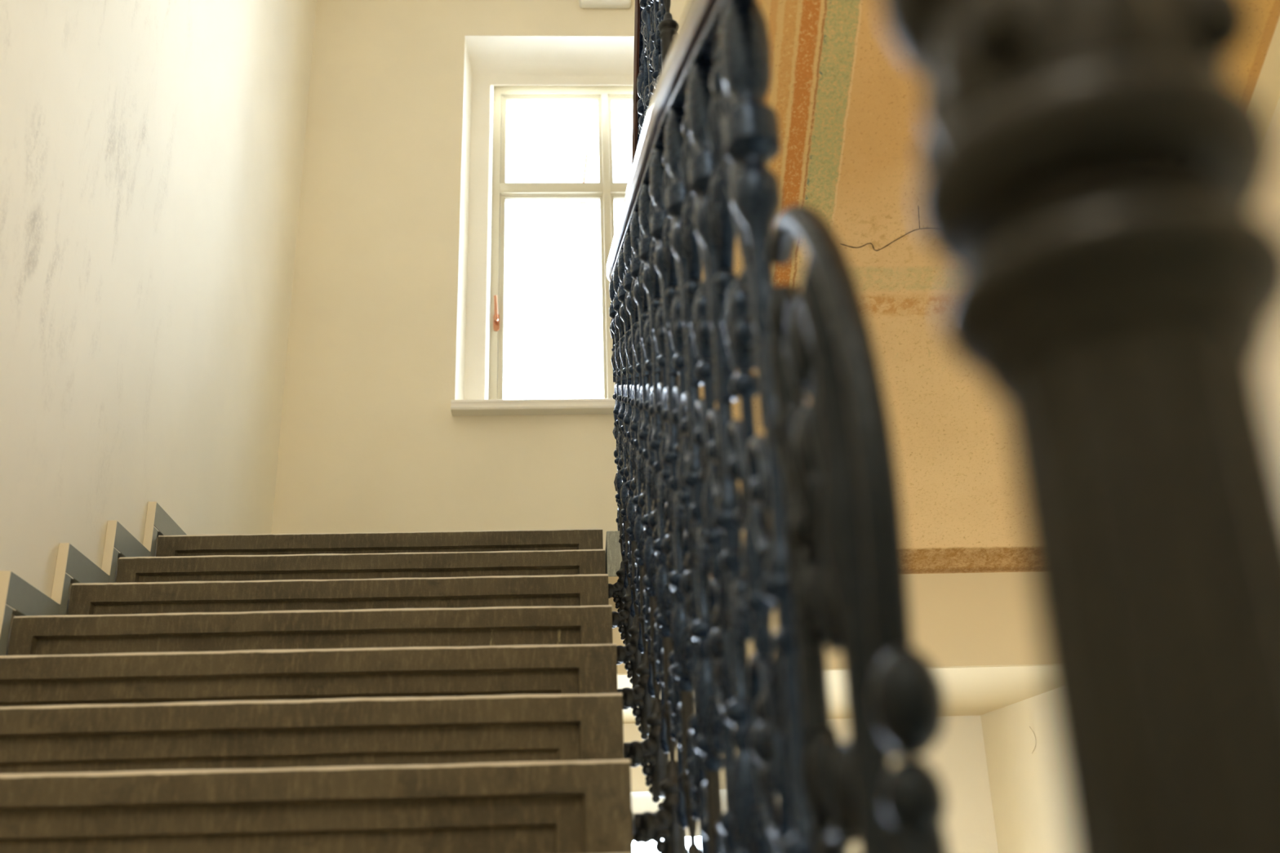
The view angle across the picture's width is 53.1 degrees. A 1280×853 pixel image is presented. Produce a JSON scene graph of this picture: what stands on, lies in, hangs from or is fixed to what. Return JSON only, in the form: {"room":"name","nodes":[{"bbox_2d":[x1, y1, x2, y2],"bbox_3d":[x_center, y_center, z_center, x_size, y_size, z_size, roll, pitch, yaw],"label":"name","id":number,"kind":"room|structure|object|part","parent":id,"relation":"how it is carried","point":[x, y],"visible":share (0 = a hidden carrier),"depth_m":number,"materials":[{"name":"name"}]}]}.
{"room":"stairwell","nodes":[
{"label":"stairwell","id":0,"kind":"room"},
{"bbox_2d":[0,0,316,655],"bbox_3d":[-1.602,-0.397,2.212,0.250,7.970,7.102,-1,-23,-3],"label":"wall","id":1,"kind":"structure","parent":0,"point":[152,151],"depth_m":4.03,"materials":[{"name":"paint"}]},
{"bbox_2d":[0,502,184,655],"bbox_3d":[-1.523,0.469,3.633,0.026,0.758,1.244,-1,-23,-3],"label":"baseboard","id":2,"kind":"structure","parent":1,"relation":"attached to","point":[18,597],"depth_m":3.39,"materials":[{"name":"grey paint"}]},
{"bbox_2d":[155,528,603,556],"bbox_3d":[-0.831,0.481,4.242,1.412,0.166,0.360,-1,-23,-3],"label":"stone step","id":3,"kind":"structure","parent":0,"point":[542,539],"depth_m":4.10,"materials":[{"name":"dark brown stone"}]},
{"bbox_2d":[604,530,622,576],"bbox_3d":[0.699,0.479,4.343,1.629,0.153,0.420,-1,-23,-3],"label":"floor","id":4,"kind":"structure","parent":0,"point":[613,556],"depth_m":4.11,"materials":[{"name":"grey stone"}]},
{"bbox_2d":[608,272,626,612],"bbox_3d":[-0.094,0.071,4.284,0.106,1.254,0.340,-1,-23,-3],"label":"baluster","id":5,"kind":"object","parent":4,"relation":"attached to","point":[616,589],"visible":0.45,"depth_m":4.16,"materials":[{"name":"black metal"}]},
{"bbox_2d":[271,0,998,852],"bbox_3d":[-0.096,1.068,5.843,3.482,7.970,0.598,-1,-23,-3],"label":"wall","id":6,"kind":"structure","parent":0,"point":[371,440],"depth_m":6.09,"materials":[{"name":"beige paint"}]},
{"bbox_2d":[450,35,634,416],"bbox_3d":[-0.164,-0.969,6.651,1.506,2.195,0.677,-1,-23,-3],"label":"window","id":7,"kind":"structure","parent":6,"relation":"in","point":[504,77],"depth_m":6.84,"materials":[{"name":"white paint"}]},
{"bbox_3d":[-0.736,-0.533,6.566,0.032,0.100,0.006,-1,-23,-3],"label":"handle","id":8,"kind":"part","parent":7,"relation":"part of","materials":[{"name":"orange metal"}]},
{"bbox_3d":[-0.738,-0.603,6.569,0.025,0.146,0.044,-1,-23,-3],"label":"lever","id":9,"kind":"part","parent":7,"relation":"part of","materials":[{"name":"orange metal"}]},
{"bbox_3d":[-0.119,-0.096,5.964,1.506,0.052,0.080,-1,-23,-3],"label":"sill","id":10,"kind":"part","parent":7,"relation":"part of","materials":[{"name":"white paint"}]},
{"bbox_3d":[-0.170,-0.919,6.794,1.226,2.107,0.070,-1,-23,-3],"label":"frame","id":11,"kind":"part","parent":7,"relation":"part of","materials":[{"name":"beige paint"}]},
{"bbox_3d":[-0.207,-1.836,7.318,1.490,0.080,0.112,-1,-23,-3],"label":"head moulding","id":12,"kind":"part","parent":7,"relation":"part of","materials":[{"name":"white paint"}]},
{"bbox_3d":[-0.310,-1.385,7.119,0.054,0.351,0.020,-1,-23,-3],"label":"stay rod","id":13,"kind":"part","parent":7,"relation":"part of","materials":[{"name":"white paint"}]},
{"bbox_2d":[578,0,631,8],"bbox_3d":[-0.190,-2.378,6.916,0.278,0.260,0.072,-1,-23,-3],"label":"wall fitting","id":14,"kind":"object","parent":6,"relation":"attached to","point":[620,4],"visible":1,"depth_m":6.86,"materials":[{"name":"white plastic"}]},
{"bbox_2d":[631,789,777,836],"bbox_3d":[-0.047,2.633,5.149,1.506,2.195,0.677,-1,-23,-3],"label":"window","id":15,"kind":"structure","parent":6,"relation":"in","point":[642,801],"depth_m":5.45,"materials":[{"name":"beige paint"}]},
{"bbox_2d":[608,572,1047,724],"bbox_3d":[-0.043,0.921,4.739,3.082,0.313,1.553,-1,-23,-3],"label":"beam","id":16,"kind":"structure","parent":0,"point":[980,632],"depth_m":4.09,"materials":[{"name":"paint"}]},
{"bbox_2d":[699,0,1279,577],"bbox_3d":[0.861,-1.119,2.892,1.410,1.994,3.499,-1,-23,-3],"label":"ceiling","id":17,"kind":"structure","parent":0,"point":[847,105],"depth_m":3.33,"materials":[{"name":"paint"}]},
{"bbox_2d":[980,97,1279,852],"bbox_3d":[1.725,-0.436,2.376,0.252,7.970,7.102,-1,-23,-3],"label":"wall","id":18,"kind":"structure","parent":0,"point":[1024,773],"depth_m":4.83,"materials":[{"name":"beige paint"}]},
{"bbox_3d":[0.226,0.510,-0.833,3.082,0.200,1.760,-1,-23,-3],"label":"floor","id":19,"kind":"structure","parent":0,"visible":0},
{"bbox_2d":[880,0,1279,852],"bbox_3d":[0.160,0.207,0.311,0.150,1.243,0.150,-1,-23,-3],"label":"newel post","id":20,"kind":"object","parent":19,"relation":"on","point":[1095,171],"visible":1,"depth_m":0.37,"materials":[{"name":"black paint"}]},
{"bbox_2d":[606,0,726,281],"bbox_3d":[0.039,-0.449,2.427,0.101,1.864,3.974,-1,-23,-3],"label":"handrail","id":21,"kind":"object","parent":20,"relation":"on","point":[698,33],"visible":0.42,"depth_m":1.93,"materials":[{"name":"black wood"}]},
{"bbox_3d":[0.145,-0.254,0.503,0.120,0.242,0.120,-1,-23,-3],"label":"moulding","id":22,"kind":"part","parent":20,"relation":"part of","materials":[{"name":"black paint"}]},
{"bbox_3d":[-0.741,0.723,1.970,1.421,2.022,3.649,-1,-23,-3],"label":"stair","id":23,"kind":"structure","parent":0,"visible":0},
{"bbox_2d":[0,643,617,706],"bbox_3d":[-0.759,0.605,2.819,1.412,0.166,0.308,-1,-23,-3],"label":"stone step","id":24,"kind":"structure","parent":23,"relation":"on","point":[138,677],"depth_m":2.70,"materials":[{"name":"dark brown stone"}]},
{"bbox_2d":[617,231,654,739],"bbox_3d":[-0.031,0.128,3.254,0.106,1.384,0.340,-1,-23,-3],"label":"baluster","id":25,"kind":"object","parent":24,"relation":"attached to","point":[638,695],"visible":0.56,"depth_m":3.10,"materials":[{"name":"black metal"}]},
{"bbox_2d":[633,446,644,565],"bbox_3d":[0.003,0.189,3.077,0.041,0.306,0.041,-1,-23,-3],"label":"vase","id":26,"kind":"object","parent":25,"relation":"on","point":[638,526],"depth_m":3.05,"materials":[{"name":"black paint"}]},
{"bbox_2d":[7,604,613,655],"bbox_3d":[-0.777,0.572,3.169,1.412,0.166,0.308,-1,-23,-3],"label":"stone step","id":27,"kind":"structure","parent":23,"relation":"on","point":[68,634],"depth_m":3.05,"materials":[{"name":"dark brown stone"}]},
{"bbox_2d":[616,248,642,688],"bbox_3d":[-0.052,0.109,3.597,0.106,1.341,0.340,-1,-23,-3],"label":"baluster","id":28,"kind":"object","parent":27,"relation":"attached to","point":[630,652],"visible":0.38,"depth_m":3.45,"materials":[{"name":"black metal"}]},
{"bbox_2d":[626,437,635,541],"bbox_3d":[-0.018,0.166,3.422,0.041,0.296,0.041,-1,-23,-3],"label":"vase","id":29,"kind":"object","parent":28,"relation":"on","point":[630,508],"depth_m":3.40,"materials":[{"name":"black paint"}]},
{"bbox_2d":[0,693,623,773],"bbox_3d":[-0.742,0.639,2.470,1.412,0.166,0.308,-1,-23,-3],"label":"stone step","id":30,"kind":"structure","parent":23,"relation":"on","point":[557,727],"depth_m":2.35,"materials":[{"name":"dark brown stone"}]},
{"bbox_2d":[623,208,668,808],"bbox_3d":[-0.010,0.147,2.910,0.106,1.426,0.340,-1,-23,-3],"label":"baluster","id":31,"kind":"object","parent":30,"relation":"attached to","point":[647,751],"visible":0.62,"depth_m":2.75,"materials":[{"name":"black metal"}]},
{"bbox_2d":[642,457,655,597],"bbox_3d":[0.025,0.212,2.732,0.041,0.315,0.041,-1,-23,-3],"label":"vase","id":32,"kind":"object","parent":31,"relation":"on","point":[648,550],"depth_m":2.71,"materials":[{"name":"black paint"}]},
{"bbox_2d":[0,759,632,852],"bbox_3d":[-0.724,0.673,2.120,1.412,0.166,0.308,-1,-23,-3],"label":"stone step","id":33,"kind":"structure","parent":23,"relation":"on","point":[552,806],"depth_m":2.01,"materials":[{"name":"brown stone"}]},
{"bbox_2d":[631,182,686,852],"bbox_3d":[0.011,0.166,2.567,0.106,1.470,0.340,-1,-23,-3],"label":"baluster","id":34,"kind":"object","parent":33,"relation":"attached to","point":[647,826],"visible":0.69,"depth_m":2.42,"materials":[{"name":"black metal"}]},
{"bbox_2d":[654,471,671,637],"bbox_3d":[0.046,0.234,2.387,0.041,0.325,0.041,-1,-23,-3],"label":"vase","id":35,"kind":"object","parent":34,"relation":"on","point":[661,579],"depth_m":2.36,"materials":[{"name":"black paint"}]},
{"bbox_2d":[67,573,608,614],"bbox_3d":[-0.794,0.538,3.518,1.412,0.166,0.308,-1,-23,-3],"label":"stone step","id":36,"kind":"structure","parent":23,"relation":"on","point":[555,590],"depth_m":3.40,"materials":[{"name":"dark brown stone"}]},
{"bbox_2d":[612,263,633,645],"bbox_3d":[-0.073,0.091,3.940,0.106,1.295,0.340,-1,-23,-3],"label":"baluster","id":37,"kind":"object","parent":36,"relation":"attached to","point":[622,620],"visible":0.5,"depth_m":3.81,"materials":[{"name":"black metal"}]},
{"bbox_2d":[620,431,628,521],"bbox_3d":[-0.039,0.144,3.767,0.041,0.286,0.041,-1,-23,-3],"label":"vase","id":38,"kind":"object","parent":37,"relation":"on","point":[624,492],"depth_m":3.74,"materials":[{"name":"black paint"}]},
{"bbox_2d":[115,549,605,582],"bbox_3d":[-0.812,0.504,3.868,1.412,0.166,0.308,-1,-23,-3],"label":"stone step","id":39,"kind":"structure","parent":23,"relation":"on","point":[580,562],"depth_m":3.75,"materials":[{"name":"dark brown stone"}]},
{"bbox_3d":[-0.636,0.841,0.372,1.412,0.166,0.308,-1,-23,-3],"label":"stone step","id":40,"kind":"structure","parent":23,"relation":"on","visible":0},
{"bbox_2d":[765,204,948,852],"bbox_3d":[0.107,0.357,0.749,0.119,1.230,0.362,-1,-23,-3],"label":"scroll","id":41,"kind":"object","parent":40,"relation":"attached to","point":[846,567],"visible":1,"depth_m":0.82,"materials":[{"name":"black metal"}]},
{"bbox_3d":[0.145,0.169,0.687,0.037,0.102,0.051,-1,-23,-3],"label":"knob","id":42,"kind":"part","parent":41,"relation":"part of","materials":[{"name":"black metal"}]},
{"bbox_3d":[-0.654,0.807,0.721,1.412,0.166,0.308,-1,-23,-3],"label":"stone step","id":43,"kind":"structure","parent":23,"relation":"on","visible":0},
{"bbox_2d":[705,0,812,852],"bbox_3d":[0.096,0.270,1.182,0.106,1.561,0.340,-1,-23,-3],"label":"baluster","id":44,"kind":"object","parent":43,"relation":"attached to","point":[743,200],"visible":0.95,"depth_m":1.24,"materials":[{"name":"black metal"}]},
{"bbox_2d":[781,653,811,836],"bbox_3d":[0.131,0.346,0.999,0.041,0.345,0.041,-1,-23,-3],"label":"vase","id":45,"kind":"object","parent":44,"relation":"on","point":[791,709],"depth_m":1.03,"materials":[{"name":"black paint"}]},
{"bbox_3d":[-0.671,0.774,1.071,1.412,0.166,0.308,-1,-23,-3],"label":"stone step","id":46,"kind":"structure","parent":23,"relation":"on","visible":0},
{"bbox_2d":[678,54,759,852],"bbox_3d":[0.075,0.239,1.531,0.106,1.554,0.340,-1,-23,-3],"label":"baluster","id":47,"kind":"object","parent":46,"relation":"attached to","point":[717,547],"visible":0.84,"depth_m":1.56,"materials":[{"name":"black metal"}]},
{"bbox_2d":[726,568,759,850],"bbox_3d":[0.109,0.314,1.348,0.041,0.344,0.041,-1,-23,-3],"label":"vase","id":48,"kind":"object","parent":47,"relation":"on","point":[743,793],"depth_m":1.33,"materials":[{"name":"black paint"}]},
{"bbox_3d":[-0.689,0.740,1.421,1.412,0.166,0.308,-1,-23,-3],"label":"stone step","id":49,"kind":"structure","parent":23,"relation":"on","visible":0},
{"bbox_2d":[660,106,723,852],"bbox_3d":[0.053,0.208,1.879,0.106,1.546,0.340,-1,-23,-3],"label":"baluster","id":50,"kind":"object","parent":49,"relation":"attached to","point":[703,769],"visible":0.84,"depth_m":1.87,"materials":[{"name":"black metal"}]},
{"bbox_2d":[693,518,723,771],"bbox_3d":[0.088,0.282,1.696,0.041,0.342,0.041,-1,-23,-3],"label":"vase","id":51,"kind":"object","parent":50,"relation":"on","point":[704,690],"depth_m":1.67,"materials":[{"name":"black paint"}]},
{"bbox_3d":[0.850,-1.184,2.967,1.422,1.826,3.410,-1,-23,-3],"label":"floor","id":52,"kind":"structure","parent":0,"visible":0},
{"bbox_2d":[636,65,644,137],"bbox_3d":[0.051,-0.544,4.114,0.106,1.267,0.340,-1,-23,-3],"label":"baluster","id":53,"kind":"object","parent":52,"relation":"attached to","point":[639,80],"visible":0.08,"depth_m":4.17,"materials":[{"name":"black metal"}]},
{"bbox_2d":[639,0,652,123],"bbox_3d":[0.059,-0.817,3.892,0.106,1.267,0.340,-1,-23,-3],"label":"baluster","id":54,"kind":"object","parent":52,"relation":"attached to","point":[646,95],"visible":0.19,"depth_m":3.97,"materials":[{"name":"black metal"}]},
{"bbox_2d":[631,0,643,168],"bbox_3d":[0.035,-2.029,3.576,0.066,1.663,3.024,-1,-23,-3],"label":"handrail","id":55,"kind":"object","parent":54,"relation":"on","point":[638,40],"visible":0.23,"depth_m":4.24,"materials":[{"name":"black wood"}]},
{"bbox_2d":[644,0,661,109],"bbox_3d":[0.067,-1.089,3.670,0.106,1.267,0.340,-1,-23,-3],"label":"baluster","id":56,"kind":"object","parent":52,"relation":"attached to","point":[651,8],"visible":0.27,"depth_m":3.61,"materials":[{"name":"black metal"}]},
{"bbox_2d":[653,0,678,81],"bbox_3d":[0.074,-1.362,3.448,0.106,1.267,0.340,-1,-23,-3],"label":"baluster","id":57,"kind":"object","parent":52,"relation":"attached to","point":[665,32],"visible":0.47,"depth_m":3.13,"materials":[{"name":"black metal"}]},
{"bbox_3d":[-0.707,0.706,1.770,1.412,0.166,0.308,-1,-23,-3],"label":"stone step","id":58,"kind":"structure","parent":0,"visible":0},
{"bbox_2d":[647,146,700,852],"bbox_3d":[0.032,0.184,2.224,0.106,1.516,0.340,-1,-23,-3],"label":"baluster","id":59,"kind":"object","parent":58,"relation":"attached to","point":[679,697],"visible":0.78,"depth_m":2.19,"materials":[{"name":"black metal"}]},
{"bbox_2d":[670,488,693,692],"bbox_3d":[0.067,0.256,2.043,0.041,0.335,0.041,-1,-23,-3],"label":"vase","id":60,"kind":"object","parent":59,"relation":"on","point":[679,622],"depth_m":2.01,"materials":[{"name":"black paint"}]}
]}

